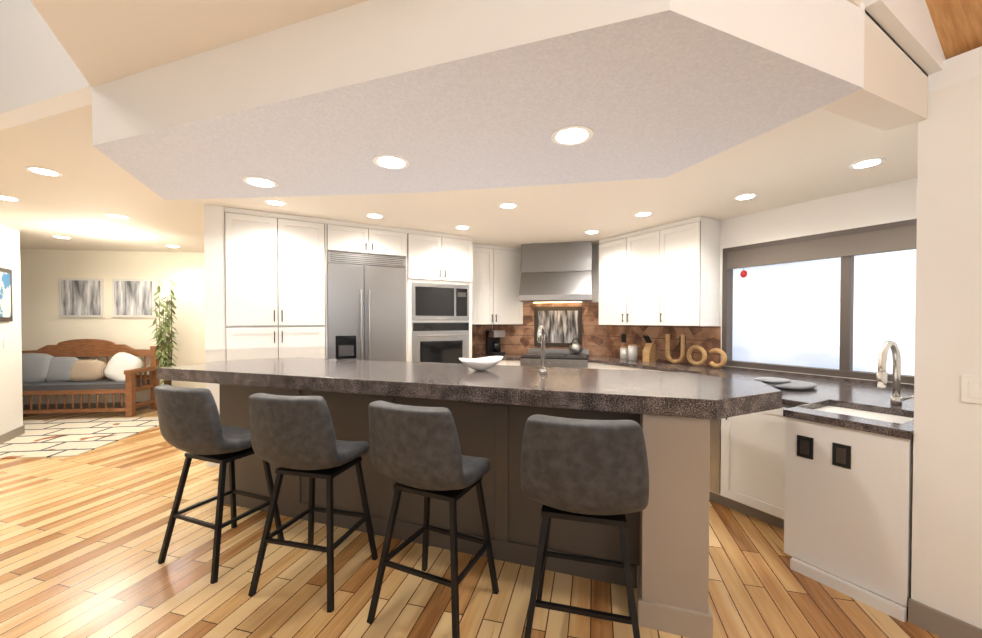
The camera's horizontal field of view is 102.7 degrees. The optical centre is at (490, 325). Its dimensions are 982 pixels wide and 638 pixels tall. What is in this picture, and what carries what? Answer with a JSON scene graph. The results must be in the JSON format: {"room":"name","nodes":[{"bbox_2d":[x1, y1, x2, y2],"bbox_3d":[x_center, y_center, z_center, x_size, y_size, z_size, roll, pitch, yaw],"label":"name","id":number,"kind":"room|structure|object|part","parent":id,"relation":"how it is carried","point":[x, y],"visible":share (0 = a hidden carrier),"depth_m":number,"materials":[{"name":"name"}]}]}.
{"room":"kitchen","nodes":[
{"label":"kitchen","id":0,"kind":"room"},
{"bbox_2d":[0,224,22,434],"bbox_3d":[-3.227,0.105,0.199,0.150,2.650,10.860,0,1,-30],"label":"wall","id":1,"kind":"structure","parent":0,"point":[11,407],"depth_m":4.75,"materials":[{"name":"white paint"}]},
{"bbox_2d":[0,267,12,320],"bbox_3d":[-5.573,-0.359,4.404,0.027,0.620,0.700,0,1,-30],"label":"framed picture","id":2,"kind":"object","parent":1,"relation":"attached to","point":[6,309],"visible":1,"depth_m":4.59},
{"bbox_2d":[0,425,24,444],"bbox_3d":[-3.155,1.374,0.258,0.015,0.110,10.860,0,1,-30],"label":"baseboard","id":3,"kind":"structure","parent":1,"relation":"attached to","point":[11,434],"depth_m":4.71,"materials":[{"name":"beige wood"}]},
{"bbox_2d":[0,0,91,129],"bbox_3d":[-5.785,-2.037,3.230,8.202,1.752,0.100,0,1,19],"label":"wall","id":4,"kind":"structure","parent":0,"point":[41,76],"depth_m":2.03,"materials":[{"name":"white paint"}]},
{"bbox_2d":[20,249,205,403],"bbox_3d":[-5.971,0.018,6.412,6.200,2.650,0.150,0,1,-7],"label":"wall","id":5,"kind":"structure","parent":0,"point":[42,272],"depth_m":6.32,"materials":[{"name":"beige paint"}]},
{"bbox_2d":[59,278,104,316],"bbox_3d":[-6.505,-0.445,6.244,0.620,0.620,0.030,0,1,-7],"label":"framed picture","id":6,"kind":"object","parent":5,"relation":"attached to","point":[81,297],"visible":0.96,"depth_m":6.23,"materials":[{"name":"white paper"}]},
{"bbox_2d":[24,402,150,409],"bbox_3d":[-5.960,1.289,6.348,6.200,0.110,0.015,0,1,-7],"label":"baseboard","id":7,"kind":"structure","parent":5,"relation":"attached to","point":[76,406],"depth_m":6.26,"materials":[{"name":"beige wood"}]},
{"bbox_2d":[112,279,155,316],"bbox_3d":[-5.760,-0.446,6.337,0.620,0.620,0.030,0,1,-7],"label":"framed picture","id":8,"kind":"object","parent":5,"relation":"attached to","point":[133,297],"visible":0.93,"depth_m":6.32,"materials":[{"name":"white paper"}]},
{"bbox_2d":[204,204,225,467],"bbox_3d":[-2.878,0.099,4.157,0.163,2.550,0.730,0,1,-30],"label":"wall","id":9,"kind":"structure","parent":0,"point":[214,260],"depth_m":3.83,"materials":[{"name":"white paint"}]},
{"bbox_2d":[0,0,927,252],"bbox_3d":[-3.444,-1.236,4.878,11.000,0.100,10.800,0,1,-30],"label":"ceiling","id":10,"kind":"structure","parent":0,"point":[814,154],"depth_m":3.21,"materials":[{"name":"beige paint"}]},
{"bbox_2d":[0,195,21,200],"bbox_3d":[-4.424,-1.165,3.580,0.188,0.006,0.188,0,1,15],"label":"recessed light","id":11,"kind":"object","parent":10,"relation":"in","point":[2,197],"depth_m":3.58,"materials":[{"name":"white plastic"}]},
{"bbox_2d":[25,166,62,175],"bbox_3d":[-3.348,-1.156,2.945,0.188,0.006,0.188,-1,1,-39],"label":"recessed light","id":12,"kind":"object","parent":10,"relation":"in","point":[39,170],"depth_m":2.93,"materials":[{"name":"white plastic"}]},
{"bbox_2d":[52,236,71,238],"bbox_3d":[-5.755,-1.188,5.270,0.188,0.006,0.188,0,1,15],"label":"recessed light","id":13,"kind":"object","parent":10,"relation":"in","point":[64,237],"depth_m":5.27,"materials":[{"name":"white plastic"}]},
{"bbox_2d":[105,214,128,218],"bbox_3d":[-4.007,-1.174,4.216,0.188,0.006,0.188,0,1,15],"label":"recessed light","id":14,"kind":"object","parent":10,"relation":"in","point":[109,215],"depth_m":4.20,"materials":[{"name":"white plastic"}]},
{"bbox_2d":[264,200,286,205],"bbox_3d":[-2.045,-1.167,3.727,0.188,0.006,0.188,-1,1,-39],"label":"recessed light","id":15,"kind":"object","parent":10,"relation":"in","point":[272,202],"depth_m":3.71,"materials":[{"name":"white plastic"}]},
{"bbox_2d":[365,213,383,217],"bbox_3d":[-1.241,-1.173,4.195,0.188,0.006,0.188,-1,1,-39],"label":"recessed light","id":16,"kind":"object","parent":10,"relation":"in","point":[371,215],"depth_m":4.17,"materials":[{"name":"white plastic"}]},
{"bbox_2d":[455,225,469,228],"bbox_3d":[-0.342,-1.181,4.718,0.188,0.006,0.188,-1,1,-39],"label":"recessed light","id":17,"kind":"object","parent":10,"relation":"in","point":[461,226],"depth_m":4.70,"materials":[{"name":"white plastic"}]},
{"bbox_2d":[499,203,517,208],"bbox_3d":[0.167,-1.168,3.823,0.188,0.006,0.188,0,1,15],"label":"recessed light","id":18,"kind":"object","parent":10,"relation":"in","point":[504,205],"depth_m":3.81,"materials":[{"name":"white plastic"}]},
{"bbox_2d":[584,230,598,233],"bbox_3d":[1.273,-1.184,4.964,0.188,0.006,0.188,0,1,15],"label":"recessed light","id":19,"kind":"object","parent":10,"relation":"in","point":[590,231],"depth_m":4.97,"materials":[{"name":"white plastic"}]},
{"bbox_2d":[634,211,652,216],"bbox_3d":[1.600,-1.172,4.124,0.188,0.006,0.188,0,1,15],"label":"recessed light","id":20,"kind":"object","parent":10,"relation":"in","point":[640,214],"depth_m":4.12,"materials":[{"name":"white plastic"}]},
{"bbox_2d":[733,193,757,199],"bbox_3d":[2.295,-1.164,3.546,0.188,0.006,0.188,-1,1,-39],"label":"recessed light","id":21,"kind":"object","parent":10,"relation":"in","point":[749,195],"depth_m":3.52,"materials":[{"name":"white plastic"}]},
{"bbox_2d":[849,158,885,168],"bbox_3d":[2.675,-1.154,2.795,0.188,0.006,0.188,0,1,15],"label":"recessed light","id":22,"kind":"object","parent":10,"relation":"in","point":[866,163],"depth_m":2.78,"materials":[{"name":"white plastic"}]},
{"bbox_2d":[820,12,927,130],"bbox_3d":[1.641,-1.007,1.674,0.765,0.288,0.140,0,1,-30],"label":"header beam","id":23,"kind":"structure","parent":10,"relation":"attached to","point":[892,94],"depth_m":1.60,"materials":[{"name":"beige paint"}]},
{"bbox_2d":[864,0,945,74],"bbox_3d":[1.746,-1.370,1.623,0.900,0.440,0.045,0,1,-30],"label":"fascia","id":24,"kind":"object","parent":10,"relation":"attached to","point":[907,26],"visible":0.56,"depth_m":1.58,"materials":[{"name":"white paint"}]},
{"bbox_2d":[0,408,940,637],"bbox_3d":[-2.353,1.447,2.543,14.500,0.100,16.000,0,1,-30],"label":"floor","id":25,"kind":"structure","parent":0,"point":[81,538],"depth_m":2.16,"materials":[{"name":"brown wood"}]},
{"bbox_2d":[0,417,158,458],"bbox_3d":[-5.819,1.359,4.812,2.700,0.012,1.700,0,1,-7],"label":"living room rug","id":26,"kind":"object","parent":25,"relation":"on","point":[56,438],"visible":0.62,"depth_m":4.85,"materials":[{"name":"beige fabric"}]},
{"bbox_2d":[22,339,159,416],"bbox_3d":[-6.332,0.774,5.929,2.040,1.128,0.600,0,1,-7],"label":"daybed","id":27,"kind":"object","parent":26,"relation":"on","point":[60,368],"visible":0.81,"depth_m":5.95,"materials":[{"name":"brown wood"}]},
{"bbox_2d":[148,278,177,385],"bbox_3d":[-4.966,0.305,6.001,0.401,2.087,0.476,0,1,-30],"label":"plant","id":28,"kind":"object","parent":25,"relation":"on","point":[164,347],"visible":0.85,"depth_m":5.98,"materials":[{"name":"green plant"}]},
{"bbox_2d":[154,384,283,583],"bbox_3d":[-1.664,0.870,2.391,0.494,1.065,0.536,0,1,22],"label":"bar stool","id":29,"kind":"object","parent":25,"relation":"on","point":[189,419],"visible":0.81,"depth_m":2.20,"materials":[{"name":"grey leather"}]},
{"bbox_3d":[-1.655,0.554,2.397,0.641,0.440,0.631,0,1,-30],"label":"seat","id":30,"kind":"part","parent":29,"relation":"part of","materials":[{"name":"leather"}]},
{"bbox_2d":[225,207,328,360],"bbox_3d":[-2.393,0.098,4.420,0.935,2.546,0.751,0,1,-30],"label":"tall cabinet","id":31,"kind":"object","parent":25,"relation":"on","point":[302,286],"depth_m":4.08,"materials":[{"name":"white wood"}]},
{"bbox_2d":[248,393,377,612],"bbox_3d":[-0.975,0.874,2.156,0.494,1.065,0.537,0,1,14],"label":"bar stool","id":32,"kind":"object","parent":25,"relation":"on","point":[293,435],"visible":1,"depth_m":1.97,"materials":[{"name":"grey leather"}]},
{"bbox_3d":[-0.973,0.557,2.165,0.640,0.440,0.641,0,1,-30],"label":"seat","id":33,"kind":"part","parent":32,"relation":"part of","materials":[{"name":"leather"}]},
{"bbox_2d":[329,220,408,361],"bbox_3d":[-1.601,0.091,4.881,0.933,2.546,0.751,0,1,-30],"label":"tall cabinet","id":34,"kind":"object","parent":25,"relation":"on","point":[369,264],"depth_m":4.55,"materials":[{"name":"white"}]},
{"bbox_2d":[367,400,498,637],"bbox_3d":[-0.285,0.877,1.921,0.494,1.065,0.536,0,1,25],"label":"bar stool","id":35,"kind":"object","parent":25,"relation":"on","point":[416,450],"visible":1,"depth_m":1.73,"materials":[{"name":"grey leather"}]},
{"bbox_3d":[-0.273,0.561,1.927,0.638,0.440,0.625,0,1,-30],"label":"seat","id":36,"kind":"part","parent":35,"relation":"part of","materials":[{"name":"leather"}]},
{"bbox_2d":[409,229,471,363],"bbox_3d":[-0.821,0.085,5.334,0.908,2.546,0.751,0,1,-30],"label":"tall cabinet","id":37,"kind":"object","parent":25,"relation":"on","point":[440,264],"depth_m":5.00,"materials":[{"name":"white wood"}]},
{"bbox_2d":[188,381,712,637],"bbox_3d":[-0.476,0.895,2.719,3.398,1.006,0.925,0,1,19],"label":"kitchen island","id":38,"kind":"object","parent":25,"relation":"on","point":[496,407],"depth_m":2.30,"materials":[{"name":"wood"}]},
{"bbox_2d":[158,357,781,420],"bbox_3d":[-0.405,0.352,2.701,3.974,0.085,0.980,0,1,19],"label":"island countertop","id":39,"kind":"structure","parent":38,"relation":"on","point":[648,393],"depth_m":2.24,"materials":[{"name":"grey stone"}]},
{"bbox_2d":[459,356,503,370],"bbox_3d":[-0.067,0.261,2.722,0.340,0.092,0.221,0,1,-30],"label":"bowl","id":40,"kind":"object","parent":39,"relation":"on","point":[484,363],"visible":0.98,"depth_m":2.65,"materials":[{"name":"white ceramic"}]},
{"bbox_2d":[537,325,545,373],"bbox_3d":[0.319,0.153,2.490,0.124,0.318,0.114,0,1,-30],"label":"island faucet","id":41,"kind":"object","parent":39,"relation":"on","point":[541,334],"visible":1,"depth_m":2.53,"materials":[{"name":"silver metal"}]},
{"bbox_2d":[521,414,648,637],"bbox_3d":[0.396,0.880,1.689,0.494,1.065,0.537,0,1,15],"label":"bar stool","id":42,"kind":"object","parent":25,"relation":"on","point":[589,471],"visible":1,"depth_m":1.47,"materials":[{"name":"grey leather"}]},
{"bbox_3d":[0.400,0.564,1.698,0.641,0.440,0.641,0,1,-30],"label":"seat","id":43,"kind":"part","parent":42,"relation":"part of","materials":[{"name":"leather"}]},
{"bbox_2d":[472,322,913,621],"bbox_3d":[1.457,0.689,4.328,1.999,1.366,4.800,0,1,-30],"label":"cabinet","id":44,"kind":"object","parent":25,"relation":"on","point":[821,474],"depth_m":2.27,"materials":[{"name":"wood"}]},
{"bbox_2d":[486,330,504,354],"bbox_3d":[0.067,0.253,5.983,0.200,0.369,0.240,0,1,-30],"label":"coffee maker","id":45,"kind":"object","parent":44,"relation":"on","point":[493,346],"visible":1,"depth_m":5.92,"materials":[{"name":"black plastic"}]},
{"bbox_3d":[0.924,0.854,5.638,0.910,1.000,0.743,0,1,15],"label":"panel","id":46,"kind":"part","parent":44,"relation":"part of","materials":[{"name":"silver metal"}]},
{"bbox_2d":[569,338,582,353],"bbox_3d":[1.231,0.291,5.696,0.200,0.231,0.195,0,1,-30],"label":"kettle","id":47,"kind":"object","parent":44,"relation":"on","point":[575,347],"visible":1,"depth_m":5.64,"materials":[{"name":"silver metal"}]},
{"bbox_2d":[620,346,624,358],"bbox_3d":[1.815,0.365,5.347,0.108,0.164,0.108,-1,1,-42],"label":"canister","id":48,"kind":"object","parent":44,"relation":"on","point":[622,350],"depth_m":5.31,"materials":[{"name":"silver metal"}]},
{"bbox_2d":[625,344,637,359],"bbox_3d":[1.885,0.347,5.226,0.118,0.204,0.118,-1,1,-42],"label":"canister","id":49,"kind":"object","parent":44,"relation":"on","point":[630,352],"depth_m":5.18,"materials":[{"name":"white ceramic"}]},
{"bbox_2d":[643,335,655,361],"bbox_3d":[1.993,0.285,4.964,0.136,0.334,0.100,0,1,-30],"label":"knife block","id":50,"kind":"object","parent":44,"relation":"on","point":[649,352],"visible":1,"depth_m":4.93,"materials":[{"name":"brown wood"}]},
{"bbox_2d":[665,334,726,367],"bbox_3d":[2.335,0.281,4.512,0.050,0.355,0.735,0,1,-30],"label":"decorative letters","id":51,"kind":"object","parent":44,"relation":"on","point":[722,353],"visible":1,"depth_m":4.51,"materials":[{"name":"brown wood"}]},
{"bbox_2d":[754,377,817,389],"bbox_3d":[2.323,0.447,3.093,0.410,0.063,0.345,0,1,-30],"label":"plates","id":52,"kind":"object","parent":44,"relation":"on","point":[776,382],"visible":0.92,"depth_m":3.00,"materials":[{"name":"grey ceramic"}]},
{"bbox_2d":[876,341,913,405],"bbox_3d":[2.417,0.289,2.336,0.299,0.400,0.120,0,1,-30],"label":"sink faucet","id":53,"kind":"object","parent":44,"relation":"on","point":[881,382],"visible":0.96,"depth_m":2.39,"materials":[{"name":"silver metal"}]},
{"bbox_2d":[92,0,864,199],"bbox_3d":[-0.442,-1.018,2.092,2.754,0.298,2.966,0,1,-30],"label":"ceiling","id":54,"kind":"structure","parent":0,"point":[446,95],"depth_m":1.53,"materials":[{"name":"white paint"}]},
{"bbox_2d":[242,176,277,187],"bbox_3d":[-1.397,-0.870,2.384,0.188,0.006,0.188,0,1,15],"label":"recessed light","id":55,"kind":"object","parent":54,"relation":"in","point":[251,180],"depth_m":2.37,"materials":[{"name":"white plastic"}]},
{"bbox_2d":[373,154,409,168],"bbox_3d":[-0.528,-0.866,2.081,0.188,0.006,0.188,-1,1,-39],"label":"recessed light","id":56,"kind":"object","parent":54,"relation":"in","point":[388,161],"depth_m":2.07,"materials":[{"name":"white plastic"}]},
{"bbox_2d":[551,125,592,145],"bbox_3d":[0.368,-0.862,1.784,0.188,0.006,0.188,0,1,15],"label":"recessed light","id":57,"kind":"object","parent":54,"relation":"in","point":[572,135],"depth_m":1.77,"materials":[{"name":"white plastic"}]},
{"bbox_2d":[523,245,598,302],"bbox_3d":[0.916,0.022,6.148,1.761,2.650,0.200,0,1,15],"label":"wall","id":58,"kind":"structure","parent":0,"point":[595,273],"depth_m":5.86,"materials":[{"name":"white paint"}]},
{"bbox_2d":[518,241,591,302],"bbox_3d":[0.949,-0.770,5.709,1.004,0.846,0.600,0,1,15],"label":"range hood","id":59,"kind":"object","parent":58,"relation":"attached to","point":[560,272],"visible":0.96,"depth_m":5.57,"materials":[{"name":"silver metal"}]},
{"bbox_2d":[534,307,581,346],"bbox_3d":[1.018,0.014,5.983,0.720,0.610,0.022,0,1,15],"label":"mural","id":60,"kind":"object","parent":58,"relation":"attached to","point":[562,326],"visible":0.75,"depth_m":5.97,"materials":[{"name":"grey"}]},
{"bbox_2d":[520,302,598,325],"bbox_3d":[0.886,0.043,6.035,1.254,0.790,1.255,0,1,-30],"label":"backsplash","id":61,"kind":"structure","parent":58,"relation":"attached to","point":[590,311],"depth_m":5.94,"materials":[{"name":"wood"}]},
{"bbox_2d":[719,178,916,384],"bbox_3d":[2.688,0.046,4.399,0.200,2.650,3.710,0,1,-30],"label":"wall","id":62,"kind":"structure","parent":0,"point":[888,203],"depth_m":3.58,"materials":[{"name":"white paint"}]},
{"bbox_2d":[599,226,658,325],"bbox_3d":[1.906,-0.597,5.142,0.385,1.176,0.977,0,1,-30],"label":"upper cabinet","id":63,"kind":"object","parent":62,"relation":"attached to","point":[628,263],"depth_m":4.99,"materials":[{"name":"white wood"}]},
{"bbox_2d":[659,216,719,325],"bbox_3d":[2.273,-0.589,4.511,0.385,1.176,0.491,0,1,-30],"label":"upper cabinet","id":64,"kind":"object","parent":62,"relation":"attached to","point":[666,275],"depth_m":4.35,"materials":[{"name":"white wood"}]},
{"bbox_2d":[722,219,916,383],"bbox_3d":[3.097,-0.198,3.615,0.119,1.300,1.850,0,1,-30],"label":"window","id":65,"kind":"structure","parent":62,"relation":"in","point":[846,246],"depth_m":3.56,"materials":[{"name":"grey"}]},
{"bbox_2d":[740,270,746,277],"bbox_3d":[2.711,-0.571,4.212,0.040,0.108,0.068,0,1,-30],"label":"hanging ornament","id":66,"kind":"object","parent":65,"relation":"hanging from","point":[743,273],"visible":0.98,"depth_m":4.20,"materials":[{"name":"red"}]},
{"bbox_2d":[911,74,981,628],"bbox_3d":[3.916,0.185,0.521,1.980,2.480,4.230,0,1,-30],"label":"wall","id":67,"kind":"structure","parent":0,"point":[946,574],"depth_m":1.76,"materials":[{"name":"white paint"}]},
{"bbox_2d":[908,598,981,637],"bbox_3d":[3.053,1.377,0.038,0.015,0.110,4.235,0,1,-30],"label":"baseboard","id":68,"kind":"structure","parent":67,"relation":"attached to","point":[933,621],"depth_m":1.78,"materials":[{"name":"beige wood"}]},
{"bbox_2d":[928,46,981,92],"bbox_3d":[3.138,-1.109,0.051,0.180,0.120,4.230,0,1,-30],"label":"beam","id":69,"kind":"structure","parent":67,"relation":"on","point":[962,67],"depth_m":1.73,"materials":[{"name":"white paint"}]},
{"bbox_2d":[961,375,981,403],"bbox_3d":[2.112,0.275,1.640,0.012,0.120,0.195,0,1,-30],"label":"switch plate","id":70,"kind":"object","parent":67,"relation":"attached to","point":[971,388],"visible":1,"depth_m":1.70,"materials":[{"name":"white plastic"}]},
{"bbox_2d":[925,0,981,59],"bbox_3d":[0.469,-2.563,-1.567,6.300,2.875,4.155,0,1,-30],"label":"ceiling","id":71,"kind":"structure","parent":0,"point":[957,25],"depth_m":1.66,"materials":[{"name":"brown wood"}]},
{"bbox_3d":[-1.532,0.031,5.477,3.819,2.650,0.200,0,1,-30],"label":"wall","id":72,"kind":"structure","parent":0,"visible":0},
{"bbox_2d":[472,243,522,324],"bbox_3d":[-0.044,-0.608,5.981,1.091,1.178,0.401,0,1,-30],"label":"upper cabinet","id":73,"kind":"object","parent":72,"relation":"attached to","point":[496,274],"visible":0.81,"depth_m":5.86,"materials":[{"name":"white wood"}]},
{"label":"outside","id":74,"kind":"structure","parent":0,"visible":0},
{"bbox_2d":[732,249,915,375],"bbox_3d":[4.430,-0.384,4.730,0.050,5.500,9.000,0,1,-30],"label":"window glass","id":75,"kind":"object","parent":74,"point":[783,329],"depth_m":5.02,"materials":[{"name":"glass"}]}
]}

